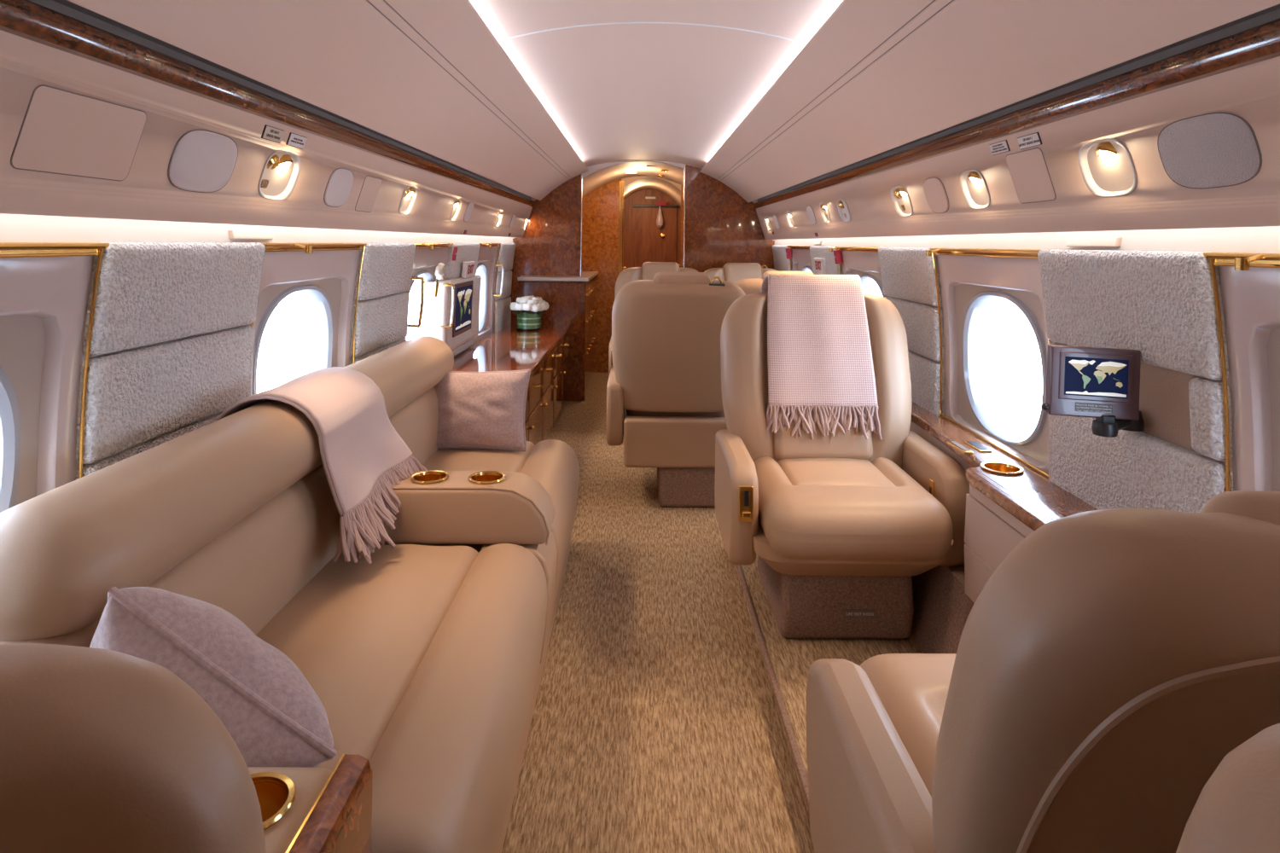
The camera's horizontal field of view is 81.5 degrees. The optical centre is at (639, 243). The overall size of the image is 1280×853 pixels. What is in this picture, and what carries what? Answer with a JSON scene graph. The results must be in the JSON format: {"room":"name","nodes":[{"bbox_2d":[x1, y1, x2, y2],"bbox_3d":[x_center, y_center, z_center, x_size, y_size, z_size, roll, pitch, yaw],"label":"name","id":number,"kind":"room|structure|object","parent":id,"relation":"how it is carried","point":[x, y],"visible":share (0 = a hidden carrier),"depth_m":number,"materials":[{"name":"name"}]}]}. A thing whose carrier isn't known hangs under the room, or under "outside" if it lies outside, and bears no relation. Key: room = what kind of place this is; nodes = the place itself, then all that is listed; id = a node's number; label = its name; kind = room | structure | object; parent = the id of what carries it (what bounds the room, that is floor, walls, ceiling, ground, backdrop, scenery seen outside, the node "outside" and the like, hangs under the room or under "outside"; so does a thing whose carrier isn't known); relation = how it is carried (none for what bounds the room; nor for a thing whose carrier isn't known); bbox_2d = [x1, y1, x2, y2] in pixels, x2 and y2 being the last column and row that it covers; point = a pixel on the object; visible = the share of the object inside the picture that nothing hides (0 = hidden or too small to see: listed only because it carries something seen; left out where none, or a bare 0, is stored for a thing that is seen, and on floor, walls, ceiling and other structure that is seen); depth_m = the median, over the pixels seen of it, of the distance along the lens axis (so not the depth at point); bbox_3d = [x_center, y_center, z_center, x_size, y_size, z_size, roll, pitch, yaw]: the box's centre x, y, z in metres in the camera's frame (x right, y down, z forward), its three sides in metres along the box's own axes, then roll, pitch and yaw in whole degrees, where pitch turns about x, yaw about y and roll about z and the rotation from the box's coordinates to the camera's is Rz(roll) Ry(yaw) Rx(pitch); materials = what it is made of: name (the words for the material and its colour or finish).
{"room":"aircraft cabin","nodes":[
{"label":"aircraft cabin","id":0,"kind":"room"},
{"bbox_2d":[0,29,532,238],"bbox_3d":[-0.899,-0.180,2.125,0.109,0.275,7.450,1,0,0],"label":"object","id":1,"kind":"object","parent":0,"point":[147,193],"depth_m":1.48,"materials":[{"name":"beige"}]},
{"bbox_2d":[10,84,146,181],"bbox_3d":[-0.884,-0.169,1.183,0.042,0.123,0.244,1,0,0],"label":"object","id":2,"kind":"object","parent":1,"relation":"in","point":[62,131],"visible":1,"depth_m":1.16,"materials":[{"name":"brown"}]},
{"bbox_2d":[167,129,238,192],"bbox_3d":[-0.885,-0.165,1.509,0.045,0.124,0.216,1,0,0],"label":"speaker cover","id":3,"kind":"object","parent":1,"relation":"in","point":[201,160],"visible":1,"depth_m":1.50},
{"bbox_2d":[0,0,535,207],"bbox_3d":[-0.837,-0.306,2.125,0.030,0.049,7.450,1,0,0],"label":"trim","id":4,"kind":"structure","parent":1,"relation":"attached to","point":[26,19],"depth_m":1.34,"materials":[{"name":"brown wood"}]},
{"bbox_2d":[261,124,284,143],"bbox_3d":[-0.854,-0.254,1.725,0.015,0.032,0.085,1,0,0],"label":"placard","id":5,"kind":"object","parent":1,"relation":"attached to","point":[270,133],"visible":1,"depth_m":1.72,"materials":[{"name":"grey"}]},
{"bbox_2d":[258,150,301,200],"bbox_3d":[-0.893,-0.166,1.823,0.064,0.120,0.175,1,0,-1],"label":"light","id":6,"kind":"object","parent":1,"relation":"in","point":[281,171],"visible":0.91,"depth_m":1.83,"materials":[{"name":"white plastic"}]},
{"bbox_2d":[279,154,293,169],"bbox_3d":[-0.895,-0.198,1.844,0.061,0.044,0.062,0,0,0],"label":"bulb","id":7,"kind":"object","parent":6,"relation":"attached to","point":[287,160],"depth_m":1.84,"materials":[{"name":"gold"}]},
{"bbox_2d":[29,0,532,199],"bbox_3d":[-0.814,-0.340,2.125,0.093,0.066,7.450,1,0,0],"label":"trim","id":8,"kind":"structure","parent":1,"relation":"attached to","point":[65,7],"depth_m":1.49,"materials":[{"name":"grey"}]},
{"bbox_2d":[285,132,307,149],"bbox_3d":[-0.854,-0.254,1.845,0.015,0.032,0.085,1,0,0],"label":"placard","id":9,"kind":"object","parent":1,"relation":"attached to","point":[293,140],"visible":1,"depth_m":1.84,"materials":[{"name":"grey"}]},
{"bbox_2d":[323,168,353,207],"bbox_3d":[-0.885,-0.163,2.182,0.042,0.114,0.170,1,0,0],"label":"speaker cover","id":10,"kind":"object","parent":1,"relation":"in","point":[340,183],"visible":1,"depth_m":2.17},
{"bbox_2d":[354,175,381,212],"bbox_3d":[-0.887,-0.159,2.426,0.039,0.114,0.149,1,0,0],"label":"access hatch","id":11,"kind":"object","parent":1,"relation":"in","point":[368,194],"visible":1,"depth_m":2.42,"materials":[{"name":"brown"}]},
{"bbox_2d":[398,186,417,215],"bbox_3d":[-0.895,-0.163,2.832,0.063,0.111,0.160,0,0,-1],"label":"light","id":12,"kind":"object","parent":1,"relation":"in","point":[409,197],"visible":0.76,"depth_m":2.85,"materials":[{"name":"white plastic"}]},
{"bbox_2d":[449,198,461,221],"bbox_3d":[-0.897,-0.160,3.570,0.063,0.106,0.130,1,0,0],"label":"light","id":13,"kind":"object","parent":1,"relation":"in","point":[457,204],"visible":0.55,"depth_m":3.60,"materials":[{"name":"white plastic"}]},
{"bbox_2d":[75,270,506,473],"bbox_3d":[-1.018,0.625,2.125,0.036,1.232,7.450,1,0,0],"label":"wall","id":14,"kind":"structure","parent":0,"point":[84,355],"depth_m":1.50,"materials":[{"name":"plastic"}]},
{"bbox_2d":[0,256,93,512],"bbox_3d":[-1.060,0.333,1.000,0.120,0.700,0.800,1,0,0],"label":"window","id":15,"kind":"structure","parent":14,"relation":"in","point":[43,301],"depth_m":1.29,"materials":[{"name":"grey plastic"}]},
{"bbox_2d":[75,242,265,479],"bbox_3d":[-1.017,0.320,1.645,0.095,0.643,0.585,1,0,0],"label":"wall panel","id":16,"kind":"object","parent":14,"relation":"attached to","point":[132,402],"visible":0.68,"depth_m":1.54,"materials":[{"name":"fabric"}]},
{"bbox_2d":[227,230,272,239],"bbox_3d":[-0.996,-0.021,1.900,0.019,0.022,0.190,1,0,0],"label":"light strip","id":17,"kind":"object","parent":14,"relation":"attached to","point":[247,235],"visible":1,"depth_m":1.88,"materials":[{"name":"white"}]},
{"bbox_2d":[0,213,513,243],"bbox_3d":[-0.998,-0.026,2.125,0.012,0.085,7.450,1,0,0],"label":"light strip","id":18,"kind":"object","parent":14,"relation":"attached to","point":[14,228],"depth_m":1.58,"materials":[{"name":"beige"}]},
{"bbox_2d":[0,242,516,258],"bbox_3d":[-0.988,0.011,2.125,0.024,0.024,7.450,1,0,0],"label":"trim","id":19,"kind":"structure","parent":14,"relation":"attached to","point":[8,250],"depth_m":1.31,"materials":[{"name":"gold metal"}]},
{"bbox_2d":[246,250,359,395],"bbox_3d":[-1.060,0.333,2.290,0.120,0.700,0.800,1,0,0],"label":"window","id":20,"kind":"structure","parent":14,"relation":"in","point":[324,281],"depth_m":2.45,"materials":[{"name":"grey plastic"}]},
{"bbox_2d":[350,242,415,364],"bbox_3d":[-1.017,0.320,2.935,0.095,0.643,0.585,1,0,0],"label":"wall panel","id":21,"kind":"object","parent":14,"relation":"attached to","point":[380,324],"visible":0.66,"depth_m":2.83,"materials":[{"name":"fabric"}]},
{"bbox_2d":[402,247,448,338],"bbox_3d":[-1.060,0.333,3.580,0.120,0.700,0.800,1,0,0],"label":"window","id":22,"kind":"structure","parent":14,"relation":"in","point":[426,260],"depth_m":3.58,"materials":[{"name":"grey plastic"}]},
{"bbox_2d":[407,276,424,327],"bbox_3d":[-0.983,0.259,3.262,0.072,0.226,0.013,1,0,0],"label":"handle","id":23,"kind":"object","parent":22,"relation":"attached to","point":[412,277],"visible":0.97,"depth_m":3.26,"materials":[{"name":"gold metal"}]},
{"bbox_2d":[433,262,447,296],"bbox_3d":[-0.973,0.178,3.601,0.054,0.165,0.106,1,0,5],"label":"bud vase","id":24,"kind":"object","parent":22,"relation":"attached to","point":[441,270],"visible":1,"depth_m":3.59,"materials":[{"name":"gold metal"}]},
{"bbox_2d":[421,243,481,356],"bbox_3d":[-1.015,0.310,4.109,0.177,0.623,0.802,1,0,0],"label":"wall panel","id":25,"kind":"object","parent":14,"relation":"attached to","point":[437,311],"depth_m":3.81,"materials":[{"name":"plastic"}]},
{"bbox_2d":[452,280,473,337],"bbox_3d":[-0.959,0.349,4.020,0.022,0.275,0.400,1,0,0],"label":"screen","id":26,"kind":"object","parent":25,"relation":"in","point":[463,291],"visible":0.94,"depth_m":3.99,"materials":[{"name":"blue"}]},
{"bbox_2d":[461,261,475,278],"bbox_3d":[-0.962,0.147,4.160,0.033,0.089,0.200,1,0,0],"label":"exit sign","id":27,"kind":"object","parent":25,"relation":"attached to","point":[468,267],"visible":1,"depth_m":4.10,"materials":[{"name":"white plastic"}]},
{"bbox_2d":[470,246,498,347],"bbox_3d":[-1.060,0.333,4.870,0.120,0.700,0.800,1,0,0],"label":"window","id":28,"kind":"structure","parent":14,"relation":"in","point":[487,256],"depth_m":5.10,"materials":[{"name":"grey plastic"}]},
{"bbox_2d":[492,243,515,333],"bbox_3d":[-1.017,0.320,5.515,0.095,0.643,0.585,1,0,0],"label":"wall panel","id":29,"kind":"object","parent":14,"relation":"attached to","point":[502,311],"visible":0.84,"depth_m":5.41,"materials":[{"name":"fabric"}]},
{"bbox_2d":[581,178,683,372],"bbox_3d":[-0.243,0.312,7.175,1.500,1.871,0.050,1,0,0],"label":"wall","id":30,"kind":"structure","parent":0,"point":[601,206],"depth_m":7.15,"materials":[{"name":"orange wood"}]},
{"bbox_2d":[618,180,625,274],"bbox_3d":[-0.160,0.316,7.142,0.081,1.825,0.052,0,0,34],"label":"trim","id":31,"kind":"structure","parent":30,"relation":"in","point":[621,268],"depth_m":7.14,"materials":[{"name":"gold metal"}]},
{"bbox_2d":[582,160,683,197],"bbox_3d":[0.033,-0.301,6.525,2.120,0.697,1.350,1,0,0],"label":"ceiling","id":32,"kind":"structure","parent":0,"point":[675,174],"depth_m":6.46,"materials":[{"name":"beige"}]},
{"bbox_2d":[509,160,774,323],"bbox_3d":[0.032,0.225,5.877,2.158,2.050,0.066,1,0,0],"label":"wall","id":33,"kind":"structure","parent":0,"point":[722,228],"depth_m":5.84,"materials":[{"name":"brown wood"}]},
{"bbox_2d":[580,174,582,276],"bbox_3d":[-0.464,-0.139,5.868,0.014,0.800,0.044,1,0,0],"label":"trim","id":34,"kind":"structure","parent":33,"relation":"attached to","point":[581,202],"depth_m":5.85,"materials":[{"name":"silver metal"}]},
{"bbox_2d":[682,166,685,267],"bbox_3d":[0.346,0.323,5.868,0.014,1.860,0.044,1,0,0],"label":"trim","id":35,"kind":"structure","parent":33,"relation":"attached to","point":[684,166],"depth_m":5.85,"materials":[{"name":"silver metal"}]},
{"bbox_2d":[621,176,680,190],"bbox_3d":[0.110,-0.585,7.220,0.850,0.429,0.040,1,0,0],"label":"wall","id":36,"kind":"structure","parent":0,"point":[628,180],"depth_m":7.20,"materials":[{"name":"beige"}]},
{"bbox_2d":[622,189,680,268],"bbox_3d":[0.078,0.276,8.825,1.900,1.950,0.050,1,0,0],"label":"wall","id":37,"kind":"structure","parent":0,"point":[637,198],"depth_m":8.80,"materials":[{"name":"brown wood"}]},
{"bbox_2d":[633,204,678,267],"bbox_3d":[0.181,0.402,8.762,0.530,1.700,0.069,1,0,0],"label":"door","id":38,"kind":"structure","parent":37,"relation":"in","point":[653,243],"depth_m":8.77,"materials":[{"name":"brown wood"}]},
{"bbox_2d":[623,177,680,207],"bbox_3d":[0.079,0.067,8.000,1.900,1.411,1.600,1,0,0],"label":"ceiling","id":39,"kind":"structure","parent":0,"point":[654,183],"depth_m":7.94,"materials":[{"name":"beige"}]},
{"bbox_2d":[501,372,814,852],"bbox_3d":[0.019,1.275,2.800,2.200,0.050,8.800,1,0,0],"label":"floor","id":40,"kind":"structure","parent":0,"point":[655,727],"depth_m":2.03,"materials":[{"name":"beige carpet"}]},
{"bbox_2d":[0,643,372,852],"bbox_3d":[-0.662,0.780,0.708,0.713,0.928,0.464,1,0,0],"label":"seat","id":41,"kind":"object","parent":40,"relation":"on","point":[102,751],"visible":1,"depth_m":0.55,"materials":[{"name":"beige leather"}]},
{"bbox_2d":[0,336,579,852],"bbox_3d":[-0.609,0.809,2.018,0.738,0.870,2.065,1,0,0],"label":"divan","id":42,"kind":"object","parent":40,"relation":"on","point":[424,660],"visible":0.74,"depth_m":1.44,"materials":[{"name":"beige leather"}]},
{"bbox_2d":[0,464,340,647],"bbox_3d":[-0.868,0.688,1.529,0.217,0.310,1.088,0,0,0],"label":"cushion","id":43,"kind":"object","parent":42,"relation":"on","point":[259,566],"depth_m":1.50,"materials":[{"name":"beige leather"}]},
{"bbox_2d":[89,587,337,767],"bbox_3d":[-0.641,0.672,1.084,0.430,0.422,0.245,0,0,-8],"label":"throw pillow","id":44,"kind":"object","parent":42,"relation":"on","point":[273,715],"visible":0.54,"depth_m":1.01,"materials":[{"name":"fabric"}]},
{"bbox_2d":[215,366,427,564],"bbox_3d":[-0.798,0.552,1.943,0.401,0.413,0.529,1,0,0],"label":"throw blanket","id":45,"kind":"object","parent":42,"relation":"on","point":[363,456],"visible":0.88,"depth_m":1.84,"materials":[{"name":"beige fabric"}]},
{"bbox_2d":[256,544,477,771],"bbox_3d":[-0.613,0.875,1.485,0.405,0.193,0.995,0,0,0],"label":"seat cushion","id":46,"kind":"object","parent":42,"relation":"on","point":[364,637],"depth_m":1.51,"materials":[{"name":"beige leather"}]},
{"bbox_2d":[389,387,438,465],"bbox_3d":[-0.868,0.688,2.543,0.217,0.310,0.933,0,0,0],"label":"cushion","id":47,"kind":"object","parent":42,"relation":"on","point":[416,421],"depth_m":2.60,"materials":[{"name":"beige leather"}]},
{"bbox_2d":[379,441,534,552],"bbox_3d":[-0.613,0.875,2.592,0.405,0.193,0.850,0,0,0],"label":"armrest","id":48,"kind":"object","parent":42,"relation":"on","point":[450,459],"depth_m":2.67,"materials":[{"name":"beige leather"}]},
{"bbox_2d":[433,369,530,451],"bbox_3d":[-0.631,0.641,2.861,0.414,0.302,0.178,1,0,4],"label":"throw pillow","id":49,"kind":"object","parent":42,"relation":"on","point":[477,410],"visible":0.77,"depth_m":2.80,"materials":[{"name":"fabric"}]},
{"bbox_2d":[451,323,570,445],"bbox_3d":[-0.781,0.937,4.468,0.505,0.612,2.755,1,0,0],"label":"credenza","id":50,"kind":"object","parent":40,"relation":"on","point":[544,351],"visible":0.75,"depth_m":4.42,"materials":[{"name":"brown wood"}]},
{"bbox_2d":[510,295,548,329],"bbox_3d":[-0.807,0.507,5.419,0.285,0.248,0.277,1,0,-36],"label":"flower arrangement","id":51,"kind":"object","parent":50,"relation":"on","point":[527,320],"visible":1,"depth_m":5.34,"materials":[{"name":"white plant"}]},
{"bbox_2d":[517,271,598,401],"bbox_3d":[-0.687,0.756,6.473,0.560,0.975,1.315,1,0,0],"label":"cabinet","id":52,"kind":"object","parent":40,"relation":"on","point":[570,299],"depth_m":5.85,"materials":[{"name":"brown wood"}]},
{"bbox_2d":[608,261,698,377],"bbox_3d":[0.133,0.695,5.157,0.682,1.113,0.738,1,0,0],"label":"seat","id":53,"kind":"object","parent":40,"relation":"on","point":[648,270],"visible":0.07,"depth_m":5.34,"materials":[{"name":"leather"}]},
{"bbox_2d":[606,272,745,507],"bbox_3d":[0.183,0.695,3.783,0.682,1.113,0.738,1,0,0],"label":"seat","id":54,"kind":"object","parent":40,"relation":"on","point":[665,402],"visible":0.87,"depth_m":3.49,"materials":[{"name":"leather"}]},
{"bbox_2d":[626,409,724,417],"bbox_3d":[0.193,0.812,3.875,0.525,0.189,0.554,0,0,0],"label":"seat cushion","id":55,"kind":"object","parent":54,"relation":"on","point":[629,413],"depth_m":3.60,"materials":[{"name":"beige leather"}]},
{"bbox_2d":[704,262,778,283],"bbox_3d":[0.739,0.700,5.157,0.660,1.113,0.738,1,0,0],"label":"seat","id":56,"kind":"object","parent":40,"relation":"on","point":[731,272],"visible":0.12,"depth_m":5.34,"materials":[{"name":"leather"}]},
{"bbox_2d":[734,271,814,294],"bbox_3d":[0.759,0.700,4.043,0.660,1.113,0.738,1,0,0],"label":"seat","id":57,"kind":"object","parent":40,"relation":"on","point":[752,285],"visible":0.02,"depth_m":3.74,"materials":[{"name":"leather"}]},
{"bbox_2d":[67,0,1279,202],"bbox_3d":[0.034,-0.490,2.125,1.644,0.329,7.450,1,0,0],"label":"ceiling","id":58,"kind":"structure","parent":0,"point":[705,97],"depth_m":2.09,"materials":[{"name":"beige"}]},
{"bbox_2d":[366,0,571,180],"bbox_3d":[-0.550,-0.506,2.125,0.025,0.015,7.450,1,0,0],"label":"trim","id":59,"kind":"structure","parent":58,"relation":"attached to","point":[366,0],"depth_m":2.10,"materials":[{"name":"brown"}]},
{"bbox_2d":[497,22,806,44],"bbox_3d":[0.035,-0.619,2.202,1.000,0.073,0.012,1,0,0],"label":"trim","id":60,"kind":"structure","parent":58,"relation":"attached to","point":[615,22],"depth_m":2.20,"materials":[{"name":"white plastic"}]},
{"bbox_2d":[716,0,954,180],"bbox_3d":[0.619,-0.495,2.125,0.025,0.015,7.450,1,0,0],"label":"trim","id":61,"kind":"structure","parent":58,"relation":"attached to","point":[933,0],"depth_m":2.07,"materials":[{"name":"brown"}]},
{"bbox_2d":[734,553,923,820],"bbox_3d":[0.692,1.221,0.725,0.655,0.070,4.650,1,0,0],"label":"floor","id":62,"kind":"structure","parent":0,"point":[792,659],"depth_m":2.15,"materials":[{"name":"beige carpet"}]},
{"bbox_2d":[735,564,809,813],"bbox_3d":[0.363,1.187,0.725,0.020,0.020,4.650,1,0,0],"label":"trim","id":63,"kind":"structure","parent":62,"relation":"attached to","point":[798,761],"depth_m":1.94,"materials":[{"name":"carpet"}]},
{"bbox_2d":[714,292,969,639],"bbox_3d":[0.619,0.663,2.416,0.704,1.044,0.796,1,0,0],"label":"seat","id":64,"kind":"object","parent":62,"relation":"on","point":[834,525],"visible":0.82,"depth_m":2.20,"materials":[{"name":"leather"}]},
{"bbox_2d":[760,273,882,439],"bbox_3d":[0.623,0.386,2.649,0.400,0.547,0.382,1,0,0],"label":"throw blanket","id":65,"kind":"object","parent":64,"relation":"on","point":[819,355],"visible":1,"depth_m":2.55,"materials":[{"name":"pink fabric"}]},
{"bbox_2d":[753,456,952,561],"bbox_3d":[0.618,0.806,2.295,0.525,0.189,0.554,0,0,0],"label":"seat cushion","id":66,"kind":"object","parent":64,"relation":"on","point":[810,509],"depth_m":2.07,"materials":[{"name":"beige leather"}]},
{"bbox_2d":[842,610,877,618],"bbox_3d":[0.645,1.089,2.179,0.100,0.023,0.005,1,0,0],"label":"placard","id":67,"kind":"object","parent":64,"relation":"attached to","point":[846,613],"visible":1,"depth_m":2.18,"materials":[{"name":"brown"}]},
{"bbox_2d":[806,490,1279,852],"bbox_3d":[0.624,0.707,0.949,0.704,0.957,0.826,1,0,0],"label":"seat","id":68,"kind":"object","parent":62,"relation":"on","point":[1096,683],"visible":0.91,"depth_m":0.62,"materials":[{"name":"leather"}]},
{"bbox_2d":[859,653,956,797],"bbox_3d":[0.623,0.806,1.085,0.525,0.189,0.554,0,0,0],"label":"seat cushion","id":69,"kind":"object","parent":68,"relation":"on","point":[912,689],"depth_m":1.18,"materials":[{"name":"beige leather"}]},
{"bbox_2d":[1175,722,1279,852],"bbox_3d":[0.539,0.688,0.032,0.704,1.054,0.719,1,0,0],"label":"seat","id":70,"kind":"object","parent":62,"relation":"on","point":[1237,810],"visible":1,"depth_m":0.32,"materials":[{"name":"leather"}]},
{"bbox_2d":[756,56,1279,239],"bbox_3d":[0.962,-0.164,2.125,0.109,0.275,7.450,1,0,0],"label":"panel","id":71,"kind":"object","parent":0,"point":[1251,92],"depth_m":1.58,"materials":[{"name":"beige"}]},
{"bbox_2d":[819,202,831,222],"bbox_3d":[0.956,-0.157,3.789,0.063,0.106,0.150,0,0,-1],"label":"light","id":72,"kind":"object","parent":71,"relation":"in","point":[823,209],"visible":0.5,"depth_m":3.81,"materials":[{"name":"white plastic"}]},
{"bbox_2d":[837,199,850,221],"bbox_3d":[0.956,-0.150,3.447,0.059,0.106,0.160,0,0,1],"label":"light","id":73,"kind":"object","parent":71,"relation":"in","point":[842,207],"visible":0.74,"depth_m":3.47,"materials":[{"name":"white plastic"}]},
{"bbox_2d":[890,186,913,216],"bbox_3d":[0.957,-0.151,2.683,0.063,0.111,0.170,0,0,-1],"label":"light","id":74,"kind":"object","parent":71,"relation":"in","point":[900,197],"visible":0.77,"depth_m":2.70,"materials":[{"name":"white plastic"}]},
{"bbox_2d":[923,177,949,213],"bbox_3d":[0.946,-0.153,2.372,0.042,0.114,0.165,1,0,0],"label":"speaker cover","id":75,"kind":"object","parent":71,"relation":"in","point":[936,196],"visible":1,"depth_m":2.36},
{"bbox_2d":[960,169,990,209],"bbox_3d":[0.957,-0.151,2.095,0.064,0.111,0.150,0,0,1],"label":"light","id":76,"kind":"object","parent":71,"relation":"in","point":[974,188],"visible":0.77,"depth_m":2.11,"materials":[{"name":"white plastic"}]},
{"bbox_2d":[967,171,980,184],"bbox_3d":[0.958,-0.182,2.095,0.061,0.044,0.062,0,0,0],"label":"socket","id":77,"kind":"object","parent":76,"relation":"attached to","point":[974,177],"depth_m":2.09,"materials":[{"name":"gold"}]},
{"bbox_2d":[989,139,1010,155],"bbox_3d":[0.917,-0.243,1.891,0.015,0.030,0.088,1,0,0],"label":"placard","id":78,"kind":"object","parent":71,"relation":"attached to","point":[1001,147],"visible":1,"depth_m":1.89,"materials":[{"name":"grey"}]},
{"bbox_2d":[752,18,1279,209],"bbox_3d":[0.903,-0.291,2.125,0.030,0.049,7.450,1,0,0],"label":"trim","id":79,"kind":"structure","parent":71,"relation":"attached to","point":[1261,43],"depth_m":1.45,"materials":[{"name":"brown wood"}]},
{"bbox_2d":[756,3,1279,202],"bbox_3d":[0.879,-0.325,2.125,0.093,0.066,7.450,1,0,0],"label":"trim","id":80,"kind":"structure","parent":71,"relation":"attached to","point":[1271,14],"depth_m":1.49,"materials":[{"name":"grey"}]},
{"bbox_2d":[1017,132,1041,149],"bbox_3d":[0.917,-0.241,1.748,0.014,0.030,0.092,1,0,0],"label":"placard","id":81,"kind":"object","parent":71,"relation":"attached to","point":[1031,140],"visible":1,"depth_m":1.74,"materials":[{"name":"grey"}]},
{"bbox_2d":[1006,147,1056,203],"bbox_3d":[0.944,-0.161,1.796,0.042,0.123,0.169,1,0,0],"label":"access hatch","id":82,"kind":"object","parent":71,"relation":"in","point":[1028,170],"visible":1,"depth_m":1.79,"materials":[{"name":"beige"}]},
{"bbox_2d":[1077,138,1137,197],"bbox_3d":[0.956,-0.152,1.505,0.064,0.116,0.165,0,0,1],"label":"light","id":83,"kind":"object","parent":71,"relation":"in","point":[1107,167],"visible":0.93,"depth_m":1.51,"materials":[{"name":"white plastic"}]},
{"bbox_2d":[1094,141,1117,160],"bbox_3d":[0.958,-0.184,1.505,0.061,0.044,0.062,0,0,0],"label":"socket","id":84,"kind":"object","parent":83,"relation":"attached to","point":[1103,150],"depth_m":1.49,"materials":[{"name":"gold"}]},
{"bbox_2d":[1157,111,1262,188],"bbox_3d":[0.946,-0.153,1.242,0.044,0.121,0.211,1,0,0],"label":"speaker cover","id":85,"kind":"object","parent":71,"relation":"in","point":[1218,149],"visible":1,"depth_m":1.23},
{"bbox_2d":[888,296,1233,474],"bbox_3d":[1.066,0.643,2.125,0.036,1.232,7.450,1,0,0],"label":"wall","id":86,"kind":"structure","parent":0,"point":[1228,379],"depth_m":1.36,"materials":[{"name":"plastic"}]},
{"bbox_2d":[772,244,792,271],"bbox_3d":[1.072,0.338,5.515,0.095,0.643,0.585,1,0,0],"label":"wall panel","id":87,"kind":"object","parent":86,"relation":"attached to","point":[782,263],"visible":0.18,"depth_m":5.44,"materials":[{"name":"fabric"}]},
{"bbox_2d":[791,249,812,272],"bbox_3d":[1.114,0.352,4.870,0.120,0.700,0.800,1,0,0],"label":"window","id":88,"kind":"structure","parent":86,"relation":"in","point":[801,260],"depth_m":4.96,"materials":[{"name":"grey plastic"}]},
{"bbox_2d":[809,245,842,274],"bbox_3d":[1.072,0.338,4.225,0.095,0.643,0.585,1,0,0],"label":"wall panel","id":89,"kind":"object","parent":86,"relation":"attached to","point":[832,268],"visible":0.2,"depth_m":4.10,"materials":[{"name":"fabric"}]},
{"bbox_2d":[814,257,826,273],"bbox_3d":[1.030,0.129,4.240,0.033,0.089,0.200,1,0,0],"label":"exit sign","id":90,"kind":"object","parent":89,"relation":"attached to","point":[819,263],"visible":1,"depth_m":4.19,"materials":[{"name":"white plastic"}]},
{"bbox_2d":[841,250,888,297],"bbox_3d":[1.114,0.352,3.580,0.120,0.700,0.800,1,0,0],"label":"window","id":91,"kind":"structure","parent":86,"relation":"in","point":[865,264],"depth_m":3.61,"materials":[{"name":"grey plastic"}]},
{"bbox_2d":[878,246,944,414],"bbox_3d":[1.072,0.338,2.935,0.095,0.643,0.585,1,0,0],"label":"wall panel","id":92,"kind":"object","parent":86,"relation":"attached to","point":[907,274],"visible":0.56,"depth_m":2.78,"materials":[{"name":"fabric"}]},
{"bbox_2d":[910,564,974,653],"bbox_3d":[0.921,1.073,2.155,0.200,0.230,1.790,1,0,0],"label":"lower wall panel","id":93,"kind":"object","parent":86,"relation":"attached to","point":[942,608],"depth_m":2.15,"materials":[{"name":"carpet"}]},
{"bbox_2d":[936,255,1055,473],"bbox_3d":[1.114,0.352,2.290,0.120,0.700,0.800,1,0,0],"label":"window","id":94,"kind":"structure","parent":86,"relation":"in","point":[971,287],"depth_m":2.44,"materials":[{"name":"grey plastic"}]},
{"bbox_2d":[909,401,1098,603],"bbox_3d":[0.975,0.792,2.125,0.197,0.374,7.350,1,0,0],"label":"ledge","id":95,"kind":"object","parent":86,"relation":"attached to","point":[1008,500],"visible":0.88,"depth_m":1.94,"materials":[{"name":"brown wood"}]},
{"bbox_2d":[771,245,1279,267],"bbox_3d":[1.048,0.029,2.125,0.024,0.024,7.450,1,0,0],"label":"trim","id":96,"kind":"structure","parent":86,"relation":"attached to","point":[1269,260],"depth_m":2.03,"materials":[{"name":"gold metal"}]},
{"bbox_2d":[773,226,1279,253],"bbox_3d":[1.058,-0.008,2.125,0.012,0.085,7.450,1,0,0],"label":"light strip","id":97,"kind":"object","parent":86,"relation":"attached to","point":[1265,239],"depth_m":1.68,"materials":[{"name":"beige"}]},
{"bbox_2d":[1065,237,1122,246],"bbox_3d":[1.056,-0.003,1.730,0.019,0.022,0.190,1,0,0],"label":"air vent","id":98,"kind":"object","parent":86,"relation":"attached to","point":[1072,241],"visible":1,"depth_m":1.71,"materials":[{"name":"beige"}]},
{"bbox_2d":[1037,249,1233,512],"bbox_3d":[1.072,0.338,1.645,0.095,0.643,0.585,1,0,0],"label":"wall panel","id":99,"kind":"object","parent":86,"relation":"attached to","point":[1166,306],"visible":0.55,"depth_m":1.53,"materials":[{"name":"fabric"}]},
{"bbox_2d":[1041,344,1144,437],"bbox_3d":[0.965,0.308,1.563,0.228,0.185,0.072,1,0,-11],"label":"monitor","id":100,"kind":"object","parent":99,"relation":"attached to","point":[1102,384],"visible":1,"depth_m":1.55,"materials":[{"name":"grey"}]},
{"bbox_2d":[1234,254,1262,270],"bbox_3d":[1.026,0.031,1.239,0.094,0.028,0.020,0,0,-27],"label":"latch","id":101,"kind":"object","parent":86,"relation":"attached to","point":[1241,264],"visible":0.97,"depth_m":1.22,"materials":[{"name":"gold metal"}]},
{"bbox_2d":[1218,266,1279,491],"bbox_3d":[1.114,0.352,1.000,0.120,0.700,0.800,1,0,0],"label":"window","id":102,"kind":"structure","parent":86,"relation":"in","point":[1251,298],"depth_m":1.31,"materials":[{"name":"grey plastic"}]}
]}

